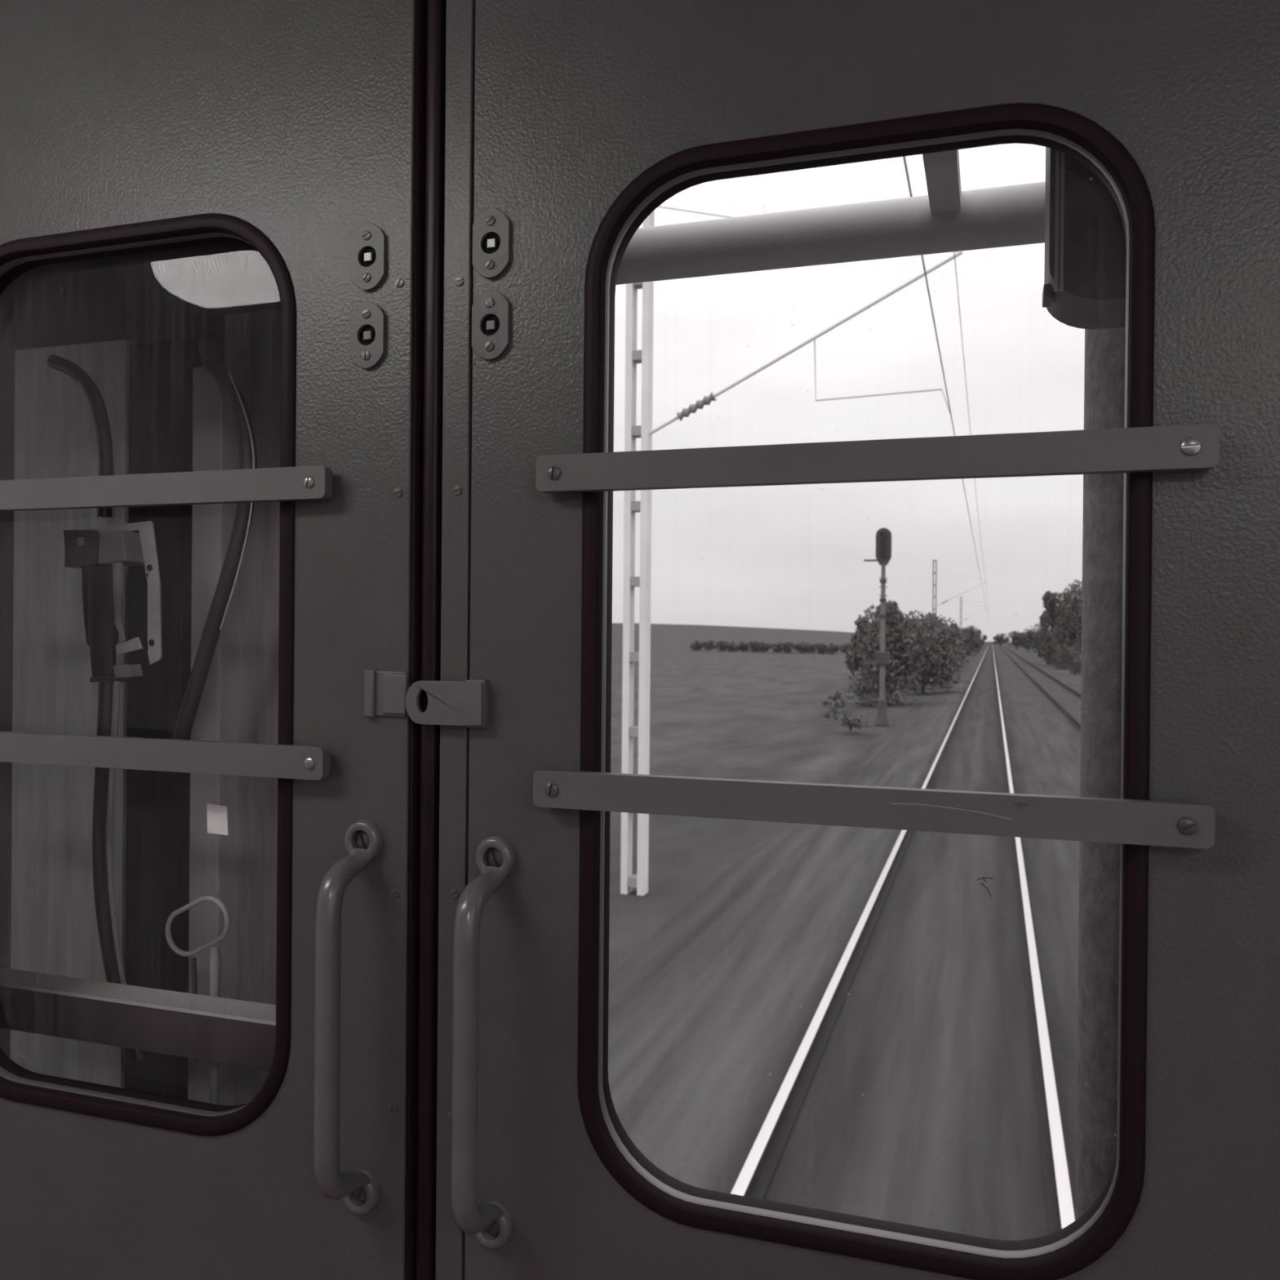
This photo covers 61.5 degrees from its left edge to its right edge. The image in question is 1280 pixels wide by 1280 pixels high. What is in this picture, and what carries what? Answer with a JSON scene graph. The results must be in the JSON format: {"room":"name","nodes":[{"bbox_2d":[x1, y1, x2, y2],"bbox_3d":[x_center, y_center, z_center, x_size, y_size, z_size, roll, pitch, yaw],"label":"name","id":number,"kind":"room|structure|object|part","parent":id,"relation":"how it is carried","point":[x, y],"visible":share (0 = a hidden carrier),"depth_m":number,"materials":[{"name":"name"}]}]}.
{"room":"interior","nodes":[
{"label":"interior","id":0,"kind":"room"},
{"bbox_2d":[0,241,280,1057],"bbox_3d":[-1.005,0.309,1.765,2.000,2.150,0.050,1,0,18],"label":"wall","id":1,"kind":"structure","parent":0,"point":[185,293],"depth_m":1.69,"materials":[{"name":"grey metal"}]},
{"bbox_2d":[608,622,1080,971],"bbox_3d":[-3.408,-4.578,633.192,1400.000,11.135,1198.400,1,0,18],"label":"ground","id":2,"kind":"structure","parent":0,"point":[714,713],"depth_m":36.78,"materials":[{"name":"plant"}]},
{"bbox_2d":[689,640,706,650],"bbox_3d":[11.662,1.244,216.383,3.368,2.450,2.644,1,0,18],"label":"shrub","id":3,"kind":"object","parent":2,"relation":"on","point":[697,647],"visible":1,"depth_m":215.88,"materials":[{"name":"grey plant"}]},
{"bbox_2d":[700,640,716,650],"bbox_3d":[13.907,1.119,215.074,3.086,2.525,2.740,0,0,-39],"label":"shrub","id":4,"kind":"object","parent":2,"relation":"on","point":[709,646],"visible":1,"depth_m":214.62,"materials":[{"name":"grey plant"}]},
{"bbox_2d":[715,640,727,651],"bbox_3d":[16.478,1.265,216.221,3.580,2.512,3.147,0,0,-6],"label":"shrub","id":5,"kind":"object","parent":2,"relation":"on","point":[720,644],"visible":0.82,"depth_m":215.88,"materials":[{"name":"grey plant"}]},
{"bbox_2d":[722,641,739,652],"bbox_3d":[18.015,1.482,213.243,3.368,2.450,2.644,1,0,26],"label":"shrub","id":6,"kind":"object","parent":2,"relation":"on","point":[730,646],"visible":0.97,"depth_m":212.92,"materials":[{"name":"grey plant"}]},
{"bbox_2d":[737,640,751,652],"bbox_3d":[20.529,1.371,214.250,3.085,2.525,2.740,0,0,-31],"label":"shrub","id":7,"kind":"object","parent":2,"relation":"on","point":[742,646],"visible":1,"depth_m":213.88,"materials":[{"name":"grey plant"}]},
{"bbox_2d":[746,640,760,652],"bbox_3d":[22.745,1.317,212.890,3.580,2.512,3.147,1,0,2],"label":"shrub","id":8,"kind":"object","parent":2,"relation":"on","point":[753,645],"visible":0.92,"depth_m":212.43,"materials":[{"name":"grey plant"}]},
{"bbox_2d":[756,641,773,653],"bbox_3d":[24.459,1.493,211.087,3.368,2.450,2.644,1,0,34],"label":"shrub","id":9,"kind":"object","parent":2,"relation":"on","point":[765,646],"visible":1,"depth_m":210.67,"materials":[{"name":"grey plant"}]},
{"bbox_2d":[769,642,784,653],"bbox_3d":[27.401,1.590,212.105,3.086,2.525,2.740,0,0,-23],"label":"shrub","id":10,"kind":"object","parent":2,"relation":"on","point":[775,649],"visible":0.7,"depth_m":211.60,"materials":[{"name":"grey plant"}]},
{"bbox_2d":[777,641,795,653],"bbox_3d":[28.683,1.552,209.666,3.580,2.512,3.147,1,0,10],"label":"shrub","id":11,"kind":"object","parent":2,"relation":"on","point":[785,646],"visible":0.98,"depth_m":209.39,"materials":[{"name":"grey plant"}]},
{"bbox_2d":[620,205,962,895],"bbox_3d":[1.618,-1.332,11.990,3.739,8.696,0.180,1,0,18],"label":"catenary mast","id":12,"kind":"object","parent":2,"relation":"on","point":[644,431],"visible":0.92,"depth_m":12.46,"materials":[{"name":"metal"}]},
{"bbox_3d":[-0.121,-1.350,12.558,0.080,8.696,0.180,1,0,18],"label":"mast leg","id":13,"kind":"part","parent":12,"relation":"part of","materials":[{"name":"metal"}]},
{"bbox_3d":[0.069,-1.348,12.496,0.080,8.696,0.180,1,0,18],"label":"mast leg","id":14,"kind":"part","parent":12,"relation":"part of","materials":[{"name":"metal"}]},
{"bbox_3d":[1.757,-4.578,11.942,3.494,0.916,0.016,1,0,18],"label":"tie rod","id":15,"kind":"part","parent":12,"relation":"part of","materials":[{"name":"silver metal"}]},
{"bbox_3d":[2.614,-2.874,11.663,1.474,0.916,0.022,1,0,18],"label":"steady arm","id":16,"kind":"part","parent":12,"relation":"part of","materials":[{"name":"silver metal"}]},
{"bbox_2d":[902,156,989,624],"bbox_3d":[32.391,-2.432,100.404,0.010,0.012,207.000,1,0,18],"label":"wire","id":17,"kind":"object","parent":12,"relation":"attached to","point":[904,157],"visible":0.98,"depth_m":8.01,"materials":[{"name":"grey metal"}]},
{"bbox_2d":[953,251,989,613],"bbox_3d":[33.859,-3.859,104.784,0.009,0.510,208.092,1,0,18],"label":"wire","id":18,"kind":"object","parent":12,"relation":"hanging from","point":[953,251],"visible":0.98,"depth_m":14.87,"materials":[{"name":"grey metal"}]},
{"bbox_2d":[792,641,806,653],"bbox_3d":[31.328,1.517,210.405,3.368,2.450,2.644,1,0,42],"label":"shrub","id":19,"kind":"object","parent":2,"relation":"on","point":[797,646],"visible":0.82,"depth_m":210.26,"materials":[{"name":"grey plant"}]},
{"bbox_2d":[800,641,817,653],"bbox_3d":[32.727,1.606,208.365,3.085,2.525,2.740,0,0,-15],"label":"shrub","id":20,"kind":"object","parent":2,"relation":"on","point":[806,647],"visible":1,"depth_m":208.01,"materials":[{"name":"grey plant"}]},
{"bbox_2d":[813,643,831,653],"bbox_3d":[35.082,1.777,207.686,3.580,2.512,3.147,1,0,18],"label":"shrub","id":21,"kind":"object","parent":2,"relation":"on","point":[822,646],"visible":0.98,"depth_m":207.20,"materials":[{"name":"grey plant"}]},
{"bbox_2d":[820,707,841,719],"bbox_3d":[7.102,2.748,39.984,0.746,0.518,0.842,1,0,26],"label":"tuft","id":22,"kind":"object","parent":2,"relation":"on","point":[827,715],"visible":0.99,"depth_m":40.04,"materials":[{"name":"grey plant"}]},
{"bbox_2d":[826,642,842,654],"bbox_3d":[37.535,1.739,208.361,2.644,2.450,3.368,0,0,-39],"label":"shrub","id":23,"kind":"object","parent":2,"relation":"on","point":[833,649],"visible":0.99,"depth_m":208.01,"materials":[{"name":"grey plant"}]},
{"bbox_2d":[821,689,853,711],"bbox_3d":[8.229,2.558,45.623,1.385,0.962,1.564,0,0,-39],"label":"tuft","id":24,"kind":"object","parent":2,"relation":"on","point":[839,702],"visible":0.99,"depth_m":45.33,"materials":[{"name":"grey plant"}]},
{"bbox_2d":[608,646,1080,1240],"bbox_3d":[81.951,2.938,247.594,9.800,0.465,518.400,1,0,18],"label":"bed","id":25,"kind":"object","parent":2,"relation":"on","point":[919,1107],"visible":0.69,"depth_m":8.55,"materials":[{"name":"grey gravel"}]},
{"bbox_2d":[730,644,1075,1234],"bbox_3d":[80.633,2.587,248.024,1.645,0.160,518.400,1,0,18],"label":"railway track","id":26,"kind":"object","parent":25,"relation":"on","point":[753,1180],"visible":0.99,"depth_m":7.19,"materials":[{"name":"grey metal"}]},
{"bbox_3d":[79.918,2.582,248.258,0.140,0.156,518.400,1,0,18],"label":"rail","id":27,"kind":"part","parent":26,"relation":"part of","materials":[{"name":"grey metal"}]},
{"bbox_3d":[81.349,2.596,247.790,0.140,0.156,518.400,1,0,18],"label":"rail","id":28,"kind":"part","parent":26,"relation":"part of","materials":[{"name":"grey metal"}]},
{"bbox_2d":[997,644,1080,731],"bbox_3d":[84.312,2.625,246.822,1.645,0.160,518.400,1,0,18],"label":"railway track","id":29,"kind":"object","parent":25,"relation":"on","point":[1068,715],"visible":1,"depth_m":58.64,"materials":[{"name":"grey metal"}]},
{"bbox_3d":[85.027,2.634,246.588,0.140,0.156,518.400,1,0,18],"label":"rail","id":30,"kind":"part","parent":29,"relation":"part of","materials":[{"name":"grey metal"}]},
{"bbox_2d":[838,642,854,653],"bbox_3d":[40.330,1.666,209.157,3.086,2.525,2.740,0,0,-7],"label":"shrub","id":31,"kind":"object","parent":2,"relation":"on","point":[846,646],"visible":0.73,"depth_m":208.62,"materials":[{"name":"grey plant"}]},
{"bbox_2d":[840,711,869,733],"bbox_3d":[6.701,2.600,33.550,0.976,0.734,0.818,0,0,-25],"label":"tuft","id":32,"kind":"object","parent":2,"relation":"on","point":[850,722],"visible":1,"depth_m":33.49,"materials":[{"name":"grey plant"}]},
{"bbox_2d":[851,685,869,699],"bbox_3d":[11.158,2.642,54.384,1.074,0.808,0.900,1,0,40],"label":"tuft","id":33,"kind":"object","parent":2,"relation":"on","point":[858,690],"visible":0.48,"depth_m":54.24,"materials":[{"name":"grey plant"}]},
{"bbox_2d":[863,528,891,725],"bbox_3d":[8.102,-0.461,36.804,0.916,6.730,0.520,1,0,18],"label":"signal","id":34,"kind":"object","parent":2,"relation":"on","point":[883,535],"visible":1,"depth_m":36.66,"materials":[{"name":"grey paint"}]},
{"bbox_3d":[7.999,-2.724,36.836,0.656,0.060,0.060,1,0,18],"label":"arm","id":35,"kind":"part","parent":34,"relation":"part of","materials":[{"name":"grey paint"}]},
{"bbox_3d":[8.264,2.481,36.753,0.520,0.850,0.520,1,0,18],"label":"post","id":36,"kind":"part","parent":34,"relation":"part of","materials":[{"name":"grey paint"}]},
{"bbox_3d":[8.285,0.100,36.744,0.185,5.413,0.190,1,0,18],"label":"post","id":37,"kind":"part","parent":34,"relation":"part of","materials":[{"name":"metal"}]},
{"bbox_2d":[850,604,921,691],"bbox_3d":[14.960,0.593,64.765,4.532,5.757,5.089,1,0,13],"label":"shrub","id":38,"kind":"object","parent":2,"relation":"on","point":[864,620],"visible":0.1,"depth_m":64.42,"materials":[{"name":"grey plant"}]},
{"bbox_2d":[844,600,945,706],"bbox_3d":[11.487,0.764,48.753,4.389,5.145,3.178,0,0,-7],"label":"shrub","id":39,"kind":"object","parent":2,"relation":"on","point":[898,645],"visible":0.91,"depth_m":48.26,"materials":[{"name":"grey plant"}]},
{"bbox_3d":[11.647,1.180,48.524,2.018,4.317,1.518,1,0,-5],"label":"stem","id":40,"kind":"part","parent":39,"relation":"part of","materials":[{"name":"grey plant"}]},
{"bbox_2d":[888,612,969,693],"bbox_3d":[15.587,0.883,58.308,4.174,4.797,4.744,1,0,34],"label":"shrub","id":41,"kind":"object","parent":2,"relation":"on","point":[945,671],"visible":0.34,"depth_m":57.45,"materials":[{"name":"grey plant"}]},
{"bbox_3d":[15.548,1.258,58.000,1.592,4.050,2.279,1,0,34],"label":"stem","id":42,"kind":"part","parent":41,"relation":"part of","materials":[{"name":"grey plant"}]},
{"bbox_2d":[907,612,968,677],"bbox_3d":[19.726,0.667,73.142,4.348,5.260,4.942,0,0,-10],"label":"shrub","id":43,"kind":"object","parent":2,"relation":"on","point":[964,643],"visible":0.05,"depth_m":72.01,"materials":[{"name":"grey plant"}]},
{"bbox_2d":[945,624,964,672],"bbox_3d":[27.246,0.909,96.270,3.800,4.696,4.842,1,0,21],"label":"shrub","id":44,"kind":"object","parent":2,"relation":"on","point":[959,653],"visible":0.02,"depth_m":94.91,"materials":[{"name":"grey plant"}]},
{"bbox_2d":[932,560,986,675],"bbox_3d":[22.776,-1.380,76.720,3.739,8.703,0.180,1,0,18],"label":"catenary mast","id":45,"kind":"object","parent":2,"relation":"on","point":[935,561],"visible":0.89,"depth_m":77.14,"materials":[{"name":"grey metal"}]},
{"bbox_3d":[21.037,-1.395,77.288,0.080,8.698,0.180,1,0,18],"label":"mast leg","id":46,"kind":"part","parent":45,"relation":"part of","materials":[{"name":"grey metal"}]},
{"bbox_3d":[21.227,-1.393,77.226,0.080,8.698,0.180,1,0,18],"label":"mast leg","id":47,"kind":"part","parent":45,"relation":"part of","materials":[{"name":"grey metal"}]},
{"bbox_2d":[957,626,971,654],"bbox_3d":[46.613,0.646,159.454,5.014,5.470,4.453,0,0,-7],"label":"shrub","id":48,"kind":"object","parent":2,"relation":"on","point":[969,651],"visible":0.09,"depth_m":158.83,"materials":[{"name":"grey plant"}]},
{"bbox_2d":[959,630,969,644],"bbox_3d":[38.726,0.799,134.658,3.966,4.900,5.053,0,0,-22],"label":"shrub","id":49,"kind":"object","parent":2,"relation":"on","point":[966,639],"visible":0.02,"depth_m":133.68,"materials":[{"name":"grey plant"}]},
{"bbox_2d":[961,635,968,664],"bbox_3d":[34.210,0.969,119.176,4.327,4.606,4.922,0,0,-38],"label":"shrub","id":50,"kind":"object","parent":2,"relation":"on","point":[962,636],"visible":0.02,"depth_m":117.41,"materials":[{"name":"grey plant"}]},
{"bbox_2d":[958,626,981,656],"bbox_3d":[57.618,0.405,191.668,6.041,5.652,5.310,1,0,9],"label":"shrub","id":51,"kind":"object","parent":2,"relation":"on","point":[971,632],"visible":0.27,"depth_m":191.44,"materials":[{"name":"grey plant"}]},
{"bbox_2d":[964,627,985,652],"bbox_3d":[73.333,0.241,239.040,6.316,6.125,4.957,1,0,24],"label":"shrub","id":52,"kind":"object","parent":2,"relation":"on","point":[982,641],"visible":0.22,"depth_m":238.49,"materials":[{"name":"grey plant"}]},
{"bbox_2d":[960,596,989,630],"bbox_3d":[44.525,-1.421,143.255,3.739,8.706,0.180,1,0,18],"label":"catenary mast","id":53,"kind":"object","parent":2,"relation":"on","point":[960,597],"visible":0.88,"depth_m":143.67,"materials":[{"name":"grey metal"}]},
{"bbox_3d":[42.786,-1.439,143.824,0.080,8.706,0.180,1,0,18],"label":"mast leg","id":54,"kind":"part","parent":53,"relation":"part of","materials":[{"name":"grey metal"}]},
{"bbox_3d":[42.976,-1.437,143.761,0.080,8.706,0.180,1,0,18],"label":"mast leg","id":55,"kind":"part","parent":53,"relation":"part of","materials":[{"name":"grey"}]},
{"bbox_2d":[965,624,987,648],"bbox_3d":[94.519,-0.564,305.345,6.165,7.574,6.942,1,0,40],"label":"shrub","id":56,"kind":"object","parent":2,"relation":"on","point":[984,637],"visible":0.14,"depth_m":305.59,"materials":[{"name":"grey plant"}]},
{"bbox_2d":[992,632,1009,646],"bbox_3d":[149.494,-0.127,445.406,6.849,5.863,7.479,1,0,16],"label":"tree","id":57,"kind":"object","parent":2,"relation":"on","point":[1000,639],"visible":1,"depth_m":445.01,"materials":[{"name":"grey plant"}]},
{"bbox_2d":[1005,631,1025,649],"bbox_3d":[109.158,0.156,310.906,6.445,5.761,6.679,0,0,-44],"label":"tree","id":58,"kind":"object","parent":2,"relation":"on","point":[1010,634],"visible":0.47,"depth_m":310.59,"materials":[{"name":"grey plant"}]},
{"bbox_2d":[1014,628,1039,653],"bbox_3d":[88.498,0.186,244.844,5.983,5.863,5.479,0,0,-13],"label":"tree","id":59,"kind":"object","parent":2,"relation":"on","point":[1021,641],"visible":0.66,"depth_m":243.79,"materials":[{"name":"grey plant"}]},
{"bbox_2d":[1025,629,1042,653],"bbox_3d":[71.727,0.593,192.596,5.370,5.144,5.566,1,0,17],"label":"tree","id":60,"kind":"object","parent":2,"relation":"on","point":[1029,635],"visible":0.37,"depth_m":192.38,"materials":[{"name":"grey plant"}]},
{"bbox_2d":[1028,622,1063,659],"bbox_3d":[58.367,0.269,154.448,5.137,5.863,5.609,0,0,-43],"label":"tree","id":61,"kind":"object","parent":2,"relation":"on","point":[1045,638],"visible":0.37,"depth_m":154.09,"materials":[{"name":"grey plant"}]},
{"bbox_2d":[1037,644,1057,664],"bbox_3d":[49.905,1.775,131.011,3.132,2.931,2.753,0,0,-6],"label":"shrub","id":62,"kind":"object","parent":2,"relation":"on","point":[1046,653],"visible":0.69,"depth_m":130.81,"materials":[{"name":"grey plant"}]},
{"bbox_2d":[1039,583,1082,667],"bbox_3d":[48.192,-1.427,119.416,7.519,9.602,7.792,1,0,18],"label":"tree","id":63,"kind":"object","parent":2,"relation":"on","point":[1066,628],"visible":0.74,"depth_m":118.58,"materials":[{"name":"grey plant"}]},
{"bbox_3d":[47.663,-0.603,118.974,4.847,7.949,3.695,0,0,-7],"label":"stem","id":64,"kind":"part","parent":63,"relation":"part of","materials":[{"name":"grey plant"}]},
{"bbox_2d":[1050,644,1079,669],"bbox_3d":[43.471,1.831,109.937,2.947,2.858,2.313,1,0,18],"label":"shrub","id":65,"kind":"object","parent":2,"relation":"on","point":[1065,657],"visible":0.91,"depth_m":109.56,"materials":[{"name":"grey plant"}]},
{"bbox_2d":[1049,579,1082,659],"bbox_3d":[52.139,-1.941,126.372,8.601,10.676,7.876,0,0,-12],"label":"tree","id":66,"kind":"object","parent":2,"relation":"on","point":[1078,582],"visible":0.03,"depth_m":127.09,"materials":[{"name":"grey plant"}]},
{"bbox_2d":[1064,657,1081,675],"bbox_3d":[37.720,2.302,92.960,1.620,1.767,1.439,0,0,-39],"label":"shrub","id":67,"kind":"object","parent":2,"relation":"on","point":[1076,667],"visible":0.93,"depth_m":92.73,"materials":[{"name":"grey plant"}]},
{"bbox_3d":[-0.140,0.385,0.950,2.850,2.220,0.111,1,0,18],"label":"wall","id":68,"kind":"structure","parent":0,"visible":0},
{"bbox_2d":[0,0,415,1279],"bbox_3d":[-0.518,0.412,0.996,0.665,2.120,0.099,1,0,18],"label":"door","id":69,"kind":"structure","parent":68,"relation":"in","point":[284,129],"depth_m":0.94,"materials":[{"name":"grey paint"}]},
{"bbox_3d":[-0.246,0.321,0.888,0.023,0.288,0.063,1,0,18],"label":"grab handle","id":70,"kind":"part","parent":69,"relation":"part of","materials":[{"name":"grey metal"}]},
{"bbox_3d":[-0.232,-0.259,0.916,0.033,0.057,0.005,1,0,18],"label":"lock plate","id":71,"kind":"part","parent":69,"relation":"part of","materials":[{"name":"grey paint"}]},
{"bbox_3d":[-0.231,-0.326,0.915,0.033,0.057,0.005,1,0,18],"label":"lock plate","id":72,"kind":"part","parent":69,"relation":"part of","materials":[{"name":"grey paint"}]},
{"bbox_2d":[405,0,1279,1279],"bbox_3d":[0.132,0.418,0.784,0.697,2.120,0.099,1,0,18],"label":"door","id":73,"kind":"structure","parent":68,"relation":"in","point":[568,123],"depth_m":0.79,"materials":[{"name":"grey paint"}]},
{"bbox_2d":[404,0,446,1279],"bbox_3d":[-0.179,0.415,0.920,0.030,2.120,0.033,1,0,18],"label":"seal","id":74,"kind":"object","parent":73,"relation":"attached to","point":[430,15],"visible":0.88,"depth_m":0.91,"materials":[{"name":"black rubber"}]},
{"bbox_3d":[-0.128,0.328,0.850,0.023,0.288,0.063,1,0,18],"label":"grab handle","id":75,"kind":"part","parent":73,"relation":"part of","materials":[{"name":"grey metal"}]},
{"bbox_3d":[-0.122,-0.257,0.880,0.033,0.057,0.005,1,0,18],"label":"lock plate","id":76,"kind":"part","parent":73,"relation":"part of","materials":[{"name":"grey paint"}]},
{"bbox_3d":[-0.121,-0.324,0.879,0.033,0.057,0.005,1,0,18],"label":"lock plate","id":77,"kind":"part","parent":73,"relation":"part of","materials":[{"name":"grey paint"}]},
{"bbox_2d":[1075,326,1124,1220],"bbox_3d":[0.554,0.266,1.002,0.260,1.970,0.411,1,0,18],"label":"post","id":78,"kind":"object","parent":68,"relation":"attached to","point":[1104,348],"visible":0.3,"depth_m":1.05,"materials":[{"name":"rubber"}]},
{"bbox_2d":[1042,146,1125,329],"bbox_3d":[0.401,-0.450,0.930,0.096,0.339,0.092,1,0,18],"label":"lamp housing","id":79,"kind":"object","parent":78,"relation":"attached to","point":[1084,287],"visible":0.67,"depth_m":0.90,"materials":[{"name":"grey metal"}]},
{"bbox_3d":[-1.081,1.409,1.567,2.000,0.050,0.475,1,0,18],"label":"floor","id":80,"kind":"structure","parent":0,"visible":0},
{"bbox_2d":[9,339,137,1088],"bbox_3d":[-0.880,0.466,1.674,0.218,1.840,0.035,1,0,18],"label":"panel","id":81,"kind":"object","parent":80,"relation":"on","point":[55,928],"visible":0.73,"depth_m":1.66,"materials":[{"name":"grey metal"}]},
{"bbox_2d":[124,338,204,1099],"bbox_3d":[-0.685,0.481,1.566,0.095,1.813,0.070,1,0,18],"label":"column","id":82,"kind":"structure","parent":80,"relation":"on","point":[161,387],"depth_m":1.53,"materials":[{"name":"black metal"}]},
{"bbox_2d":[47,354,113,517],"bbox_3d":[-0.790,-0.290,1.521,0.110,0.234,0.018,1,0,18],"label":"hose","id":83,"kind":"object","parent":82,"relation":"attached to","point":[105,457],"visible":0.88,"depth_m":1.50,"materials":[{"name":"grey rubber"}]},
{"bbox_2d":[63,520,162,1062],"bbox_3d":[-0.664,0.197,1.449,0.147,0.699,0.154,1,0,18],"label":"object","id":84,"kind":"object","parent":82,"relation":"attached to","point":[102,553],"visible":0.84,"depth_m":1.40,"materials":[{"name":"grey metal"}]},
{"bbox_3d":[-0.664,-0.048,1.374,0.020,0.101,0.012,1,0,18],"label":"coupler rod","id":85,"kind":"part","parent":84,"relation":"part of","materials":[{"name":"grey metal"}]},
{"bbox_3d":[-0.669,-0.119,1.402,0.044,0.042,0.050,1,0,18],"label":"casing","id":86,"kind":"part","parent":84,"relation":"part of","materials":[{"name":"grey metal"}]},
{"bbox_2d":[172,333,257,739],"bbox_3d":[-0.552,-0.125,1.401,0.134,0.547,0.030,1,0,18],"label":"hose","id":87,"kind":"object","parent":84,"relation":"hanging from","point":[210,346],"visible":0.78,"depth_m":1.39,"materials":[{"name":"grey rubber"}]},
{"bbox_2d":[164,895,230,1104],"bbox_3d":[-0.530,0.846,1.279,0.092,1.089,0.014,1,0,18],"label":"handle","id":88,"kind":"object","parent":80,"relation":"on","point":[215,958],"visible":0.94,"depth_m":1.27,"materials":[{"name":"grey metal"}]},
{"bbox_3d":[-0.506,0.876,1.271,0.013,1.030,0.013,1,0,18],"label":"stem","id":89,"kind":"part","parent":88,"relation":"part of","materials":[{"name":"grey metal"}]},
{"bbox_2d":[187,366,239,1106],"bbox_3d":[-0.619,0.500,1.560,0.066,1.778,0.060,1,0,18],"label":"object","id":90,"kind":"structure","parent":80,"relation":"on","point":[213,857],"depth_m":1.53,"materials":[{"name":"grey metal"}]},
{"bbox_2d":[206,803,228,835],"bbox_3d":[-0.391,0.166,0.996,0.024,0.028,0.001,1,0,18],"label":"paper label","id":91,"kind":"object","parent":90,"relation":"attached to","point":[217,815],"visible":1,"depth_m":0.99,"materials":[{"name":"white paper"}]},
{"bbox_2d":[225,309,281,1105],"bbox_3d":[-0.557,0.458,1.569,0.105,1.862,0.035,1,0,18],"label":"panel","id":92,"kind":"object","parent":80,"relation":"on","point":[252,339],"visible":0.46,"depth_m":1.55,"materials":[{"name":"grey metal"}]},
{"bbox_3d":[-2.005,0.300,1.842,0.050,2.150,0.425,1,0,18],"label":"wall","id":93,"kind":"structure","parent":0,"visible":0},
{"bbox_2d":[0,967,275,1071],"bbox_3d":[-1.123,0.421,1.397,1.905,0.054,0.043,1,0,18],"label":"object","id":94,"kind":"structure","parent":93,"relation":"attached to","point":[233,1032],"depth_m":1.20,"materials":[{"name":"grey metal"}]},
{"bbox_3d":[-0.147,0.319,1.234,0.040,2.150,0.425,1,0,18],"label":"wall","id":95,"kind":"structure","parent":0,"visible":0},
{"bbox_2d":[615,149,1045,284],"bbox_3d":[0.116,-0.449,1.090,0.634,0.060,0.315,1,0,18],"label":"pipe","id":96,"kind":"object","parent":95,"relation":"attached to","point":[948,219],"visible":0.56,"depth_m":1.16,"materials":[{"name":"grey metal"}]}
]}

